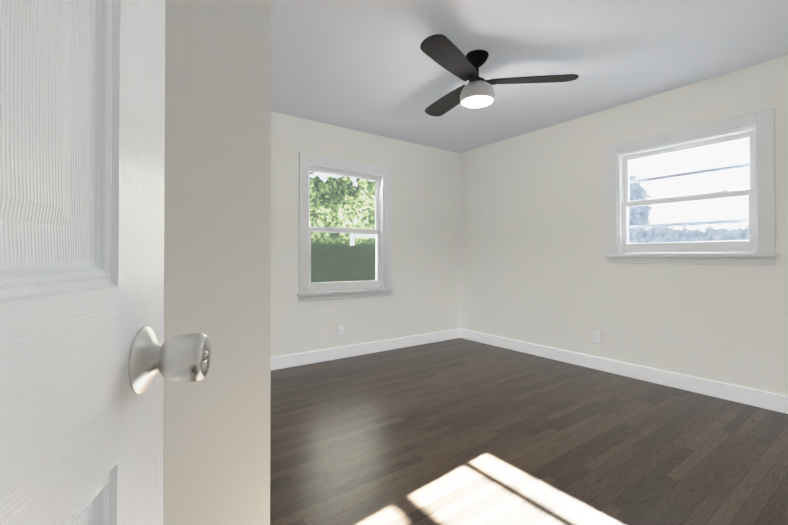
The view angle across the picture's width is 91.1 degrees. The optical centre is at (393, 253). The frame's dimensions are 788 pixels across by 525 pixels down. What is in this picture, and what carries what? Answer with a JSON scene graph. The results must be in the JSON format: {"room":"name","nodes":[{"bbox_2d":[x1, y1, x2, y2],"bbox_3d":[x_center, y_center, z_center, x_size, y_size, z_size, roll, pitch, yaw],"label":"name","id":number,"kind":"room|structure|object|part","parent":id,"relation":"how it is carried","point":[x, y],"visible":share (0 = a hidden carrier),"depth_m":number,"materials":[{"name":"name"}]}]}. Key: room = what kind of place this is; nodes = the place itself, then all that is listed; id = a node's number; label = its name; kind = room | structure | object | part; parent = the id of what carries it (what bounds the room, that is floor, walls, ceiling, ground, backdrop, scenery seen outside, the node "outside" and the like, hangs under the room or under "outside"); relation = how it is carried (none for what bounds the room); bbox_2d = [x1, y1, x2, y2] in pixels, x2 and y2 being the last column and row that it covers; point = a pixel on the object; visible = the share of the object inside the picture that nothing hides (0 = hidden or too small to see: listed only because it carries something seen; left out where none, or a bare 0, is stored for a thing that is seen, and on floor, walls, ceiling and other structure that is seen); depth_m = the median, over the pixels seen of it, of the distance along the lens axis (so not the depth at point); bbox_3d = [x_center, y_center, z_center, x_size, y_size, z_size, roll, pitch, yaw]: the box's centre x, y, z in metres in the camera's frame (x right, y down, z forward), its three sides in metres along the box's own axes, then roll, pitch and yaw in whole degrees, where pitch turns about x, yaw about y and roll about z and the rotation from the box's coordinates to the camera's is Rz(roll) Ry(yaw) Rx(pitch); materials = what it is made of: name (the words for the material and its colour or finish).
{"room":"empty bedroom","nodes":[
{"label":"empty bedroom","id":0,"kind":"room"},
{"bbox_2d":[163,0,271,524],"bbox_3d":[-1.446,-0.141,1.904,0.860,2.440,2.492,0,-1,-36],"label":"wall","id":1,"kind":"structure","parent":0,"point":[217,292],"depth_m":1.06,"materials":[{"name":"white paint"}]},
{"bbox_2d":[271,111,459,357],"bbox_3d":[-0.880,-0.124,3.937,4.526,2.440,0.150,0,-1,-36],"label":"wall","id":2,"kind":"structure","parent":0,"point":[424,298],"depth_m":4.40,"materials":[{"name":"paint"}]},
{"bbox_2d":[338,324,343,335],"bbox_3d":[-0.555,0.797,4.066,0.077,0.121,0.010,0,-1,-36],"label":"electrical outlet","id":3,"kind":"object","parent":2,"relation":"attached to","point":[340,329],"visible":1,"depth_m":4.06,"materials":[{"name":"white plastic"}]},
{"bbox_2d":[297,152,393,301],"bbox_3d":[-0.505,-0.261,4.154,1.147,1.475,0.148,0,-1,-36],"label":"window","id":4,"kind":"structure","parent":2,"relation":"in","point":[305,159],"depth_m":4.11,"materials":[{"name":"white"}]},
{"bbox_3d":[-0.531,-0.274,4.189,0.819,1.156,0.036,0,-1,-36],"label":"window glass","id":5,"kind":"part","parent":4,"relation":"part of","materials":[{"name":"clear glass"}]},
{"bbox_3d":[-0.532,-0.254,4.190,0.891,1.269,0.058,0,-1,-36],"label":"window sashes","id":6,"kind":"part","parent":4,"relation":"part of","materials":[{"name":"white wood"}]},
{"bbox_3d":[-0.497,0.434,4.136,1.147,0.084,0.120,0,-1,-36],"label":"window sill apron","id":7,"kind":"part","parent":4,"relation":"part of","materials":[{"name":"white wood"}]},
{"bbox_2d":[308,163,383,292],"bbox_3d":[-0.541,-0.248,4.203,0.935,1.323,0.180,0,-1,-36],"label":"liner","id":8,"kind":"object","parent":2,"relation":"attached to","point":[381,202],"visible":0.46,"depth_m":4.39,"materials":[{"name":"white plastic"}]},
{"bbox_2d":[271,329,458,369],"bbox_3d":[-0.482,1.038,4.114,3.310,0.118,0.017,0,-1,-36],"label":"baseboard","id":9,"kind":"structure","parent":2,"relation":"attached to","point":[293,360],"depth_m":4.17,"materials":[{"name":"white wood"}]},
{"bbox_2d":[270,338,787,524],"bbox_3d":[0.658,1.128,1.810,4.526,0.100,5.382,0,-1,-36],"label":"floor","id":10,"kind":"structure","parent":0,"point":[459,431],"depth_m":2.17,"materials":[{"name":"brown wood"}]},
{"bbox_2d":[271,0,787,152],"bbox_3d":[0.658,-1.412,1.832,4.526,0.100,5.382,0,-1,-36],"label":"ceiling","id":11,"kind":"structure","parent":0,"point":[368,66],"depth_m":2.64,"materials":[{"name":"grey paint"}]},
{"bbox_2d":[420,34,578,116],"bbox_3d":[0.468,-1.190,2.676,1.141,0.331,1.113,0,-1,-36],"label":"ceiling fan","id":12,"kind":"object","parent":11,"relation":"hanging from","point":[447,54],"visible":1,"depth_m":2.55,"materials":[{"name":"black"}]},
{"bbox_2d":[460,55,787,395],"bbox_3d":[2.428,-0.131,3.107,0.150,2.440,5.382,0,-1,-36],"label":"wall","id":13,"kind":"structure","parent":0,"point":[536,268],"depth_m":3.61,"materials":[{"name":"paint"}]},
{"bbox_2d":[593,330,600,343],"bbox_3d":[1.921,0.783,3.661,0.010,0.121,0.077,0,-1,-36],"label":"electrical outlet","id":14,"kind":"object","parent":13,"relation":"attached to","point":[596,336],"visible":1,"depth_m":3.66,"materials":[{"name":"white plastic"}]},
{"bbox_2d":[459,329,787,413],"bbox_3d":[1.973,1.034,3.583,0.017,0.118,3.762,0,-1,-36],"label":"baseboard","id":15,"kind":"structure","parent":13,"relation":"attached to","point":[760,399],"depth_m":3.29,"materials":[{"name":"white wood"}]},
{"bbox_2d":[617,125,757,253],"bbox_3d":[2.387,-0.450,3.192,0.180,0.938,0.954,0,-1,-36],"label":"liner","id":16,"kind":"object","parent":13,"relation":"attached to","point":[620,188],"visible":0.44,"depth_m":3.19,"materials":[{"name":"white plastic"}]},
{"bbox_2d":[628,163,749,243],"bbox_3d":[2.449,-0.459,3.236,0.012,0.918,0.946,0,-1,-36],"label":"bars","id":17,"kind":"object","parent":16,"relation":"attached to","point":[700,222],"depth_m":3.21,"materials":[{"name":"grey"}]},
{"bbox_2d":[603,108,779,264],"bbox_3d":[2.338,-0.462,3.156,0.148,1.090,1.166,0,-1,-36],"label":"window","id":18,"kind":"structure","parent":13,"relation":"in","point":[764,121],"depth_m":3.00,"materials":[{"name":"white"}]},
{"bbox_3d":[2.373,-0.475,3.182,0.036,0.771,0.838,0,-1,-36],"label":"window glass","id":19,"kind":"part","parent":18,"relation":"part of","materials":[{"name":"clear glass"}]},
{"bbox_3d":[2.374,-0.455,3.182,0.058,0.884,0.910,0,-1,-36],"label":"window sashes","id":20,"kind":"part","parent":18,"relation":"part of","materials":[{"name":"white wood"}]},
{"bbox_3d":[2.327,0.041,3.143,0.120,0.084,1.166,0,-1,-36],"label":"window sill apron","id":21,"kind":"part","parent":18,"relation":"part of","materials":[{"name":"white wood"}]},
{"bbox_3d":[0.204,0.004,-0.095,0.920,2.115,0.150,0,-1,-36],"label":"door frame","id":22,"kind":"structure","parent":0,"visible":0},
{"bbox_2d":[0,0,164,524],"bbox_3d":[-0.213,0.036,0.093,0.035,2.030,0.760,0,0,-13],"label":"door","id":23,"kind":"structure","parent":22,"relation":"attached to","point":[82,125],"depth_m":0.31,"materials":[{"name":"white paint"}]},
{"bbox_2d":[128,326,210,393],"bbox_3d":[-0.282,0.112,0.405,0.161,0.069,0.069,0,0,-13],"label":"door knob","id":24,"kind":"object","parent":23,"relation":"attached to","point":[180,358],"depth_m":0.40,"materials":[{"name":"silver metal"}]},
{"label":"outside","id":25,"kind":"structure","parent":0,"visible":0},
{"bbox_2d":[310,172,375,282],"bbox_3d":[-2.364,-1.631,6.734,12.000,6.500,0.001,0,-1,-36],"label":"window glass","id":26,"kind":"object","parent":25,"point":[329,255],"depth_m":7.69,"materials":[{"name":"clear glass"}]},
{"bbox_2d":[629,175,748,252],"bbox_3d":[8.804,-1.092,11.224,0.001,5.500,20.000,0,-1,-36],"label":"trees","id":27,"kind":"object","parent":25,"point":[642,216],"depth_m":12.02,"materials":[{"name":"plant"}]}
]}

